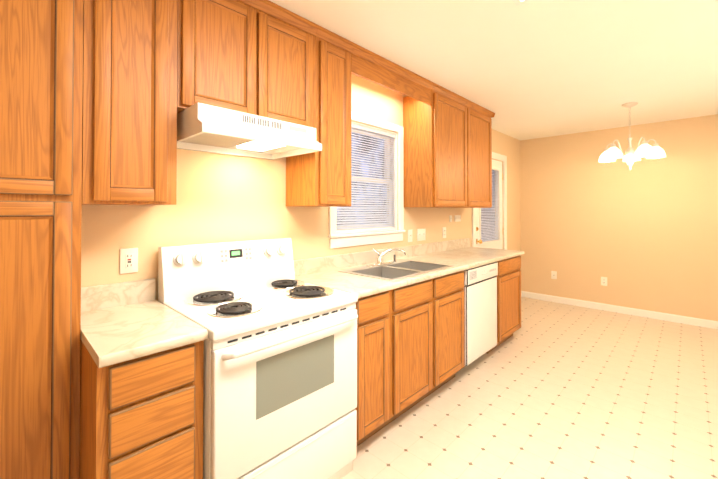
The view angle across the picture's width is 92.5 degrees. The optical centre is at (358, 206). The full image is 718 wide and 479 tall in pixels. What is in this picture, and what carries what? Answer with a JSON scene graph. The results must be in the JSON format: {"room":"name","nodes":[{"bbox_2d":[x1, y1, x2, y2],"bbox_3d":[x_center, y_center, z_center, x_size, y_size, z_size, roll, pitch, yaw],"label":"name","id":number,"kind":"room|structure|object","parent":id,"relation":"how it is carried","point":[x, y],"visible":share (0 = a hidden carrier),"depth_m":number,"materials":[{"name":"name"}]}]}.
{"room":"kitchen","nodes":[
{"label":"kitchen","id":0,"kind":"room"},
{"bbox_2d":[81,74,520,300],"bbox_3d":[-0.178,0.161,2.647,0.120,2.440,7.700,-1,-1,44],"label":"wall","id":1,"kind":"structure","parent":0,"point":[224,198],"depth_m":2.03,"materials":[{"name":"beige paint"}]},
{"bbox_2d":[120,248,137,273],"bbox_3d":[-1.079,0.256,1.613,0.010,0.116,0.072,-1,-1,44],"label":"outlet","id":2,"kind":"object","parent":1,"relation":"attached to","point":[128,260],"visible":1,"depth_m":1.61,"materials":[{"name":"white plastic"}]},
{"bbox_2d":[82,0,177,204],"bbox_3d":[-0.997,-0.538,1.469,0.339,1.063,0.320,-1,-1,44],"label":"upper cabinet","id":3,"kind":"object","parent":1,"relation":"attached to","point":[129,131],"visible":1,"depth_m":1.36,"materials":[{"name":"brown wood"}]},
{"bbox_2d":[177,0,318,127],"bbox_3d":[-0.621,-0.747,1.862,0.339,0.638,0.760,-1,-1,44],"label":"upper cabinet","id":4,"kind":"object","parent":1,"relation":"attached to","point":[255,57],"visible":0.71,"depth_m":1.71,"materials":[{"name":"brown wood"}]},
{"bbox_2d":[177,103,321,159],"bbox_3d":[-0.591,-0.360,1.780,0.491,0.128,0.625,-1,-1,44],"label":"range hood","id":5,"kind":"object","parent":4,"relation":"attached to","point":[201,127],"visible":1,"depth_m":1.65,"materials":[{"name":"white metal"}]},
{"bbox_2d":[286,26,354,206],"bbox_3d":[-0.252,-0.530,2.244,0.339,1.063,0.303,-1,-1,44],"label":"upper cabinet","id":6,"kind":"object","parent":1,"relation":"attached to","point":[322,178],"visible":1,"depth_m":2.13,"materials":[{"name":"brown wood"}]},
{"bbox_2d":[328,112,404,248],"bbox_3d":[0.058,-0.210,2.868,0.147,1.046,0.908,-1,-1,44],"label":"kitchen window","id":7,"kind":"structure","parent":1,"relation":"attached to","point":[370,227],"depth_m":2.91,"materials":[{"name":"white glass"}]},
{"bbox_2d":[408,230,411,241],"bbox_3d":[0.485,0.279,3.236,0.017,0.116,0.072,-1,-1,44],"label":"light switch","id":8,"kind":"object","parent":1,"relation":"attached to","point":[409,235],"visible":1,"depth_m":3.23,"materials":[{"name":"white plastic"}]},
{"bbox_2d":[417,229,425,240],"bbox_3d":[0.617,0.281,3.373,0.017,0.116,0.144,-1,-1,44],"label":"double light switch","id":9,"kind":"object","parent":1,"relation":"attached to","point":[421,234],"visible":1,"depth_m":3.37,"materials":[{"name":"white plastic"}]},
{"bbox_2d":[442,227,445,237],"bbox_3d":[0.918,0.284,3.692,0.009,0.116,0.072,-1,-1,44],"label":"outlet","id":10,"kind":"object","parent":1,"relation":"attached to","point":[443,232],"visible":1,"depth_m":3.68,"materials":[{"name":"white plastic"}]},
{"bbox_2d":[403,83,494,207],"bbox_3d":[0.952,-0.516,3.509,0.324,1.064,1.233,-1,-1,44],"label":"upper cabinet","id":11,"kind":"object","parent":1,"relation":"attached to","point":[447,148],"visible":1,"depth_m":3.14,"materials":[{"name":"brown wood"}]},
{"bbox_2d":[455,215,460,221],"bbox_3d":[1.126,0.139,3.904,0.017,0.072,0.138,-1,-1,44],"label":"light switch","id":12,"kind":"object","parent":1,"relation":"attached to","point":[457,218],"visible":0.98,"depth_m":3.90,"materials":[{"name":"white plastic"}]},
{"bbox_2d":[472,152,506,249],"bbox_3d":[1.744,0.339,4.543,0.020,2.125,1.070,-1,-1,44],"label":"door frame","id":13,"kind":"structure","parent":1,"relation":"attached to","point":[500,157],"depth_m":4.87,"materials":[{"name":"white wood"}]},
{"bbox_2d":[476,159,502,248],"bbox_3d":[1.738,0.380,4.548,0.112,2.030,0.894,-1,-1,44],"label":"exterior door","id":14,"kind":"structure","parent":1,"relation":"attached to","point":[496,242],"depth_m":4.70,"materials":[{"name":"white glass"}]},
{"bbox_2d":[269,0,717,140],"bbox_3d":[1.379,-1.125,1.164,4.440,0.100,7.940,-1,-1,44],"label":"ceiling","id":15,"kind":"structure","parent":0,"point":[532,69],"depth_m":2.38,"materials":[{"name":"paint"}]},
{"bbox_2d":[351,44,434,104],"bbox_3d":[0.294,-0.970,2.613,0.056,0.176,0.973,-1,-1,44],"label":"valance","id":16,"kind":"object","parent":15,"relation":"attached to","point":[366,64],"visible":0.88,"depth_m":2.54,"materials":[{"name":"brown wood"}]},
{"bbox_2d":[512,0,529,5],"bbox_3d":[0.589,-1.038,1.077,0.600,0.072,1.200,-1,-1,44],"label":"ceiling light fixture","id":17,"kind":"object","parent":15,"relation":"attached to","point":[517,2],"visible":1,"depth_m":1.68,"materials":[{"name":"white glass"}]},
{"bbox_2d":[598,102,665,169],"bbox_3d":[2.792,-0.707,3.543,0.556,0.682,0.541,-1,-1,44],"label":"chandelier","id":18,"kind":"object","parent":15,"relation":"hanging from","point":[613,153],"visible":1,"depth_m":3.47,"materials":[{"name":"glass"}]},
{"bbox_2d":[341,297,717,478],"bbox_3d":[1.379,1.415,1.137,4.440,0.100,7.940,-1,-1,44],"label":"floor","id":19,"kind":"structure","parent":0,"point":[550,390],"depth_m":2.32,"materials":[{"name":"tile"}]},
{"bbox_2d":[0,0,82,478],"bbox_3d":[-1.279,0.146,1.168,0.339,2.438,0.492,-1,-1,44],"label":"pantry cabinet","id":20,"kind":"object","parent":19,"relation":"on","point":[41,72],"visible":1,"depth_m":1.17,"materials":[{"name":"brown wood"}]},
{"bbox_2d":[79,339,203,478],"bbox_3d":[-0.896,0.927,1.357,0.618,0.880,0.320,-1,-1,44],"label":"base cabinet","id":21,"kind":"object","parent":19,"relation":"on","point":[141,417],"visible":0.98,"depth_m":1.14,"materials":[{"name":"brown wood"}]},
{"bbox_2d":[80,278,207,367],"bbox_3d":[-0.890,0.419,1.357,0.634,0.136,0.320,-1,-1,44],"label":"countertop","id":22,"kind":"structure","parent":21,"relation":"on","point":[124,321],"depth_m":1.31,"materials":[{"name":"stone"}]},
{"bbox_2d":[158,238,357,478],"bbox_3d":[-0.472,0.785,1.703,0.696,1.172,0.753,-1,-1,44],"label":"range","id":23,"kind":"object","parent":19,"relation":"on","point":[280,377],"visible":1,"depth_m":1.54,"materials":[{"name":"white metal"}]},
{"bbox_2d":[355,290,389,445],"bbox_3d":[-0.139,0.935,2.145,0.618,0.880,0.338,-1,-1,44],"label":"base cabinet","id":24,"kind":"object","parent":19,"relation":"on","point":[373,366],"visible":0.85,"depth_m":1.94,"materials":[{"name":"brown wood"}]},
{"bbox_2d":[381,270,464,428],"bbox_3d":[0.305,0.940,2.606,0.618,0.880,0.938,-1,-1,44],"label":"base cabinet","id":25,"kind":"object","parent":19,"relation":"on","point":[427,355],"visible":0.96,"depth_m":2.32,"materials":[{"name":"brown wood"}]},
{"bbox_2d":[293,238,523,298],"bbox_3d":[0.641,0.436,2.950,0.634,0.136,2.573,-1,-1,44],"label":"countertop","id":26,"kind":"structure","parent":25,"relation":"on","point":[460,254],"depth_m":2.62,"materials":[{"name":"stone"}]},
{"bbox_2d":[366,248,406,266],"bbox_3d":[0.221,0.395,2.702,0.146,0.133,0.345,-1,-1,44],"label":"kitchen faucet","id":27,"kind":"object","parent":26,"relation":"on","point":[378,261],"visible":1,"depth_m":2.70,"materials":[{"name":"silver metal"}]},
{"bbox_2d":[338,259,453,280],"bbox_3d":[0.300,0.554,2.558,0.497,0.187,0.790,-1,-1,44],"label":"double-bowl sink","id":28,"kind":"object","parent":26,"relation":"in","point":[400,269],"visible":0.48,"depth_m":2.58,"materials":[{"name":"silver metal"}]},
{"bbox_2d":[456,262,497,372],"bbox_3d":[0.855,0.948,3.151,0.602,0.877,0.603,-1,-1,44],"label":"dishwasher","id":29,"kind":"object","parent":19,"relation":"on","point":[480,311],"visible":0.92,"depth_m":2.90,"materials":[{"name":"white metal"}]},
{"bbox_2d":[486,255,520,353],"bbox_3d":[1.281,0.951,3.622,0.618,0.880,0.660,-1,-1,44],"label":"base cabinet","id":30,"kind":"object","parent":19,"relation":"on","point":[509,299],"visible":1,"depth_m":3.40,"materials":[{"name":"brown wood"}]},
{"bbox_2d":[520,114,717,320],"bbox_3d":[4.088,0.175,3.970,4.440,2.440,0.120,-1,-1,44],"label":"wall","id":31,"kind":"structure","parent":0,"point":[642,234],"depth_m":4.47,"materials":[{"name":"beige paint"}]},
{"bbox_2d":[551,271,556,278],"bbox_3d":[2.863,1.012,5.046,0.072,0.116,0.009,-1,-1,44],"label":"outlet","id":32,"kind":"object","parent":31,"relation":"attached to","point":[553,274],"visible":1,"depth_m":5.04,"materials":[{"name":"white plastic"}]},
{"bbox_2d":[601,277,606,285],"bbox_3d":[3.300,1.012,4.627,0.072,0.116,0.009,-1,-1,44],"label":"outlet","id":33,"kind":"object","parent":31,"relation":"attached to","point":[603,281],"visible":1,"depth_m":4.62,"materials":[{"name":"white plastic"}]},
{"bbox_2d":[521,291,717,328],"bbox_3d":[4.041,1.349,3.909,4.198,0.090,0.013,-1,-1,44],"label":"baseboard","id":34,"kind":"structure","parent":31,"relation":"attached to","point":[712,324],"depth_m":4.45,"materials":[{"name":"white wood"}]},
{"label":"outside","id":35,"kind":"structure","parent":0,"visible":0},
{"bbox_2d":[337,133,386,224],"bbox_3d":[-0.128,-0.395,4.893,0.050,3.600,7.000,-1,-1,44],"label":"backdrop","id":36,"kind":"structure","parent":35,"point":[367,174],"depth_m":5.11,"materials":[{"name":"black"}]}
]}

